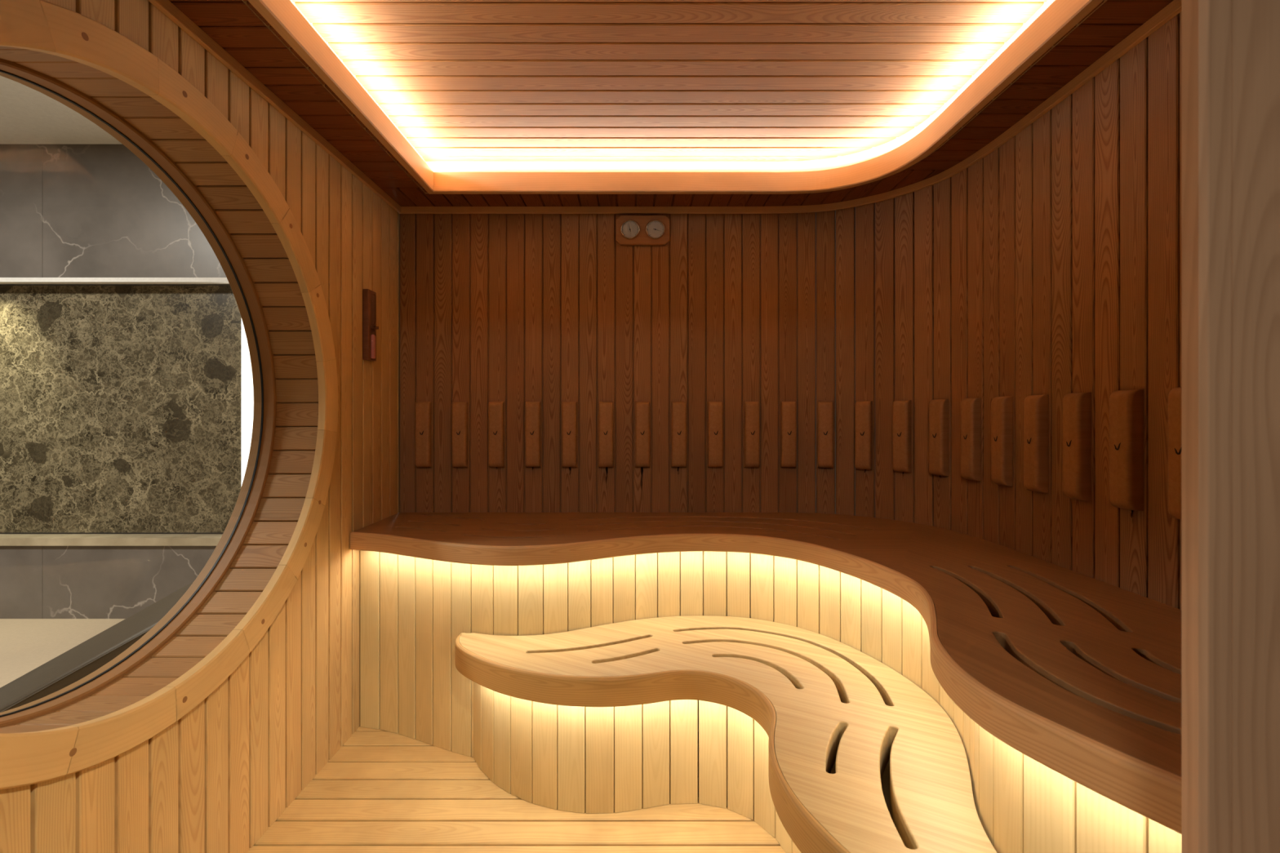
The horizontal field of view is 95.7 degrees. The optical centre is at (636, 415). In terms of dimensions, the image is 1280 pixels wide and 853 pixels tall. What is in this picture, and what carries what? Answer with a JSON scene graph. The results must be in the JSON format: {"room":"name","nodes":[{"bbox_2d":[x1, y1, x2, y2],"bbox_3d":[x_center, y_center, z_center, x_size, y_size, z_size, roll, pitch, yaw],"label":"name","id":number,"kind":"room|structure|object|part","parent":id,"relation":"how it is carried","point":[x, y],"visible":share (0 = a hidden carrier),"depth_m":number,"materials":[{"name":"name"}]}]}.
{"room":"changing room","nodes":[
{"label":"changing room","id":0,"kind":"room"},
{"bbox_2d":[0,75,122,144],"bbox_3d":[-3.235,-1.682,1.320,3.730,0.001,4.640,0,0,0],"label":"ceiling","id":1,"kind":"structure","parent":0,"point":[28,116],"depth_m":3.33,"materials":[{"name":"paint"}]},
{"bbox_2d":[0,618,124,688],"bbox_3d":[-3.231,1.259,1.320,3.738,0.001,4.640,0,0,0],"label":"floor","id":2,"kind":"structure","parent":0,"point":[26,645],"depth_m":3.27,"materials":[{"name":"beige tile"}]},
{"bbox_2d":[0,582,193,712],"bbox_3d":[-2.026,1.054,2.432,0.238,0.407,1.844,0,0,-14],"label":"bench","id":3,"kind":"object","parent":2,"relation":"on","point":[78,662],"visible":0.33,"depth_m":2.04,"materials":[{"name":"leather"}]},
{"bbox_2d":[0,144,253,618],"bbox_3d":[-3.235,-0.207,3.650,3.730,2.949,0.160,0,0,0],"label":"wall","id":4,"kind":"structure","parent":0,"point":[126,393],"depth_m":3.69,"materials":[{"name":"grey stone"}]},
{"bbox_3d":[-1.941,-0.042,3.695,1.139,1.574,0.030,0,0,0],"label":"lit panel","id":5,"kind":"part","parent":4,"relation":"part of","materials":[{"name":"white"}]},
{"bbox_2d":[0,0,399,852],"bbox_3d":[-1.241,-0.343,1.415,0.242,3.200,4.100,0,0,0],"label":"wall","id":6,"kind":"structure","parent":0,"point":[215,780],"depth_m":1.83,"materials":[{"name":"brown wood"}]},
{"bbox_2d":[0,0,337,789],"bbox_3d":[-1.233,-0.046,1.365,0.258,1.566,1.566,0,0,0],"label":"window","id":7,"kind":"structure","parent":6,"relation":"in","point":[93,69],"depth_m":1.64,"materials":[{"name":"brown wood"}]},
{"bbox_3d":[-1.346,-0.046,1.365,0.032,1.424,1.424,0,0,0],"label":"frame","id":8,"kind":"part","parent":7,"relation":"part of","materials":[{"name":"brown wood"}]},
{"bbox_3d":[-1.305,-0.046,1.365,0.038,1.424,1.424,0,0,0],"label":"frame","id":9,"kind":"part","parent":7,"relation":"part of","materials":[{"name":"brown wood"}]},
{"bbox_2d":[362,288,378,360],"bbox_3d":[-1.098,-0.373,2.404,0.044,0.289,0.073,0,0,0],"label":"timer","id":10,"kind":"object","parent":6,"relation":"attached to","point":[369,297],"visible":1,"depth_m":2.38,"materials":[{"name":"brown wood"}]},
{"bbox_3d":[-1.093,-0.368,2.401,0.023,0.268,0.023,0,0,0],"label":"glass bulb","id":11,"kind":"part","parent":10,"relation":"part of","materials":[{"name":"clear glass"}]},
{"bbox_2d":[247,726,890,852],"bbox_3d":[0.090,1.266,1.137,2.460,0.018,3.369,0,0,0],"label":"floor","id":12,"kind":"structure","parent":0,"point":[381,791],"depth_m":1.81,"materials":[{"name":"beige wood"}]},
{"bbox_2d":[454,615,996,852],"bbox_3d":[0.283,1.026,1.802,1.767,0.461,0.988,0,0,44],"label":"bench","id":13,"kind":"object","parent":12,"relation":"on","point":[602,718],"visible":1,"depth_m":1.81,"materials":[{"name":"beige wood"}]},
{"bbox_3d":[0.155,1.070,1.684,1.695,0.372,0.479,0,0,44],"label":"skirt panel","id":14,"kind":"part","parent":13,"relation":"part of","materials":[{"name":"beige wood"}]},
{"bbox_2d":[350,512,1181,852],"bbox_3d":[0.082,0.856,1.697,2.397,0.801,2.058,0,0,0],"label":"bench","id":15,"kind":"object","parent":12,"relation":"on","point":[1060,687],"visible":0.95,"depth_m":1.93,"materials":[{"name":"brown wood"}]},
{"bbox_2d":[168,0,1173,206],"bbox_3d":[0.084,-1.059,1.672,2.427,0.162,2.143,0,0,0],"label":"ceiling","id":16,"kind":"structure","parent":0,"point":[470,85],"depth_m":1.89,"materials":[{"name":"brown wood"}]},
{"bbox_3d":[0.089,-1.125,1.659,2.063,0.010,1.863,0,0,0],"label":"raised panel","id":17,"kind":"part","parent":16,"relation":"part of","materials":[{"name":"brown wood"}]},
{"bbox_2d":[247,0,1103,194],"bbox_3d":[0.090,-1.008,1.735,1.989,0.093,1.570,0,0,0],"label":"trim","id":18,"kind":"structure","parent":16,"relation":"attached to","point":[1060,16],"depth_m":2.24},
{"bbox_2d":[400,135,1015,618],"bbox_3d":[0.173,0.128,2.629,2.535,2.259,0.576,0,0,17],"label":"wall","id":19,"kind":"structure","parent":0,"point":[551,310],"depth_m":2.73,"materials":[{"name":"brown wood"}]},
{"bbox_2d":[414,401,431,466],"bbox_3d":[-1.001,0.088,2.713,0.069,0.308,0.037,0,0,0],"label":"block","id":20,"kind":"object","parent":19,"relation":"attached to","point":[423,410],"visible":1,"depth_m":2.69,"materials":[{"name":"brown wood"}]},
{"bbox_2d":[451,401,467,466],"bbox_3d":[-0.829,0.088,2.713,0.069,0.308,0.037,0,0,0],"label":"block","id":21,"kind":"object","parent":19,"relation":"attached to","point":[459,409],"visible":1,"depth_m":2.69,"materials":[{"name":"brown wood"}]},
{"bbox_2d":[488,401,504,468],"bbox_3d":[-0.658,0.096,2.713,0.069,0.324,0.037,0,0,0],"label":"block","id":22,"kind":"object","parent":19,"relation":"attached to","point":[495,409],"visible":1,"depth_m":2.69,"materials":[{"name":"wood"}]},
{"bbox_2d":[524,401,540,469],"bbox_3d":[-0.487,0.097,2.713,0.069,0.326,0.037,0,0,0],"label":"block","id":23,"kind":"object","parent":19,"relation":"attached to","point":[532,409],"visible":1,"depth_m":2.69,"materials":[{"name":"wood"}]},
{"bbox_2d":[561,401,577,474],"bbox_3d":[-0.316,0.116,2.713,0.069,0.364,0.037,0,0,0],"label":"block","id":24,"kind":"object","parent":19,"relation":"attached to","point":[569,409],"visible":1,"depth_m":2.69,"materials":[{"name":"wood"}]},
{"bbox_2d":[598,401,613,480],"bbox_3d":[-0.145,0.143,2.713,0.069,0.419,0.037,0,0,0],"label":"block","id":25,"kind":"object","parent":19,"relation":"attached to","point":[605,408],"visible":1,"depth_m":2.69,"materials":[{"name":"wood"}]},
{"bbox_2d":[635,401,649,497],"bbox_3d":[0.027,0.176,2.713,0.069,0.484,0.037,0,0,0],"label":"block","id":26,"kind":"object","parent":19,"relation":"attached to","point":[642,409],"visible":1,"depth_m":2.69,"materials":[{"name":"wood"}]},
{"bbox_2d":[615,215,670,245],"bbox_3d":[0.029,-0.870,2.716,0.253,0.137,0.032,0,0,0],"label":"gauge","id":27,"kind":"object","parent":19,"relation":"attached to","point":[630,230],"visible":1,"depth_m":2.71,"materials":[{"name":"brown wood"}]},
{"bbox_2d":[148,0,1181,213],"bbox_3d":[0.084,-0.967,1.653,2.407,0.029,2.161,0,0,0],"label":"trim","id":28,"kind":"structure","parent":19,"relation":"attached to","point":[166,7],"depth_m":2.05,"materials":[{"name":"brown wood"}]},
{"bbox_2d":[671,401,686,471],"bbox_3d":[0.198,0.108,2.714,0.069,0.349,0.037,0,0,0],"label":"block","id":29,"kind":"object","parent":19,"relation":"attached to","point":[678,409],"visible":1,"depth_m":2.69,"materials":[{"name":"wood"}]},
{"bbox_2d":[707,401,723,466],"bbox_3d":[0.369,0.088,2.713,0.069,0.308,0.037,0,0,0],"label":"block","id":30,"kind":"object","parent":19,"relation":"attached to","point":[715,409],"visible":1,"depth_m":2.69,"materials":[{"name":"brown wood"}]},
{"bbox_2d":[743,401,759,466],"bbox_3d":[0.540,0.088,2.713,0.069,0.308,0.037,0,0,1],"label":"block","id":31,"kind":"object","parent":19,"relation":"attached to","point":[751,409],"visible":1,"depth_m":2.69,"materials":[{"name":"brown wood"}]},
{"bbox_2d":[780,401,796,467],"bbox_3d":[0.710,0.088,2.707,0.069,0.308,0.037,0,0,4],"label":"block","id":32,"kind":"object","parent":19,"relation":"attached to","point":[788,409],"visible":1,"depth_m":2.69,"materials":[{"name":"brown wood"}]},
{"bbox_2d":[817,401,833,467],"bbox_3d":[0.873,0.088,2.680,0.069,0.308,0.037,0,0,18],"label":"block","id":33,"kind":"object","parent":19,"relation":"attached to","point":[825,409],"visible":1,"depth_m":2.66,"materials":[{"name":"brown wood"}]},
{"bbox_2d":[854,400,872,472],"bbox_3d":[1.017,0.101,2.602,0.069,0.334,0.037,0,0,36],"label":"block","id":34,"kind":"object","parent":19,"relation":"attached to","point":[863,409],"visible":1,"depth_m":2.59,"materials":[{"name":"wood"}]},
{"bbox_2d":[892,400,911,474],"bbox_3d":[1.136,0.099,2.488,0.038,0.329,0.069,0,0,-38],"label":"block","id":35,"kind":"object","parent":19,"relation":"attached to","point":[901,409],"visible":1,"depth_m":2.47,"materials":[{"name":"wood"}]},
{"bbox_2d":[928,399,948,476],"bbox_3d":[1.219,0.096,2.346,0.037,0.324,0.069,0,0,-20],"label":"block","id":36,"kind":"object","parent":19,"relation":"attached to","point":[938,408],"visible":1,"depth_m":2.32,"materials":[{"name":"wood"}]},
{"bbox_2d":[960,397,981,480],"bbox_3d":[1.255,0.088,2.184,0.037,0.308,0.069,0,0,-7],"label":"block","id":37,"kind":"object","parent":19,"relation":"attached to","point":[971,408],"visible":1,"depth_m":2.15,"materials":[{"name":"brown wood"}]},
{"bbox_2d":[1015,12,1181,609],"bbox_3d":[1.287,0.128,1.317,0.011,2.259,1.313,0,0,0],"label":"wall","id":38,"kind":"structure","parent":0,"point":[1098,175],"depth_m":1.59,"materials":[{"name":"brown wood"}]},
{"bbox_2d":[991,396,1013,486],"bbox_3d":[1.266,0.088,2.016,0.037,0.308,0.069,0,0,-1],"label":"block","id":39,"kind":"object","parent":38,"relation":"attached to","point":[1002,407],"visible":1,"depth_m":1.99,"materials":[{"name":"brown wood"}]},
{"bbox_2d":[1023,394,1048,493],"bbox_3d":[1.267,0.088,1.845,0.037,0.308,0.069,0,0,0],"label":"block","id":40,"kind":"object","parent":38,"relation":"attached to","point":[1035,406],"visible":1,"depth_m":1.82,"materials":[{"name":"brown wood"}]},
{"bbox_2d":[1062,392,1090,501],"bbox_3d":[1.266,0.088,1.674,0.037,0.308,0.069,0,0,0],"label":"block","id":41,"kind":"object","parent":38,"relation":"attached to","point":[1076,406],"visible":1,"depth_m":1.65,"materials":[{"name":"brown wood"}]},
{"bbox_2d":[1109,389,1142,520],"bbox_3d":[1.264,0.108,1.503,0.037,0.349,0.069,0,0,1],"label":"block","id":42,"kind":"object","parent":38,"relation":"attached to","point":[1126,406],"visible":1,"depth_m":1.48,"materials":[{"name":"wood"}]},
{"bbox_2d":[1168,386,1181,519],"bbox_3d":[1.263,0.088,1.331,0.037,0.308,0.069,0,0,1],"label":"block","id":43,"kind":"object","parent":38,"relation":"attached to","point":[1175,394],"visible":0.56,"depth_m":1.34,"materials":[{"name":"brown wood"}]},
{"bbox_3d":[0.080,0.047,0.590,2.440,2.420,0.140,0,0,0],"label":"wall","id":44,"kind":"structure","parent":0,"visible":0},
{"bbox_2d":[1181,0,1279,852],"bbox_3d":[0.670,0.207,0.607,0.180,2.100,0.028,0,0,0],"label":"door frame","id":45,"kind":"structure","parent":44,"relation":"in","point":[1230,49],"depth_m":0.59,"materials":[{"name":"brown wood"}]}
]}

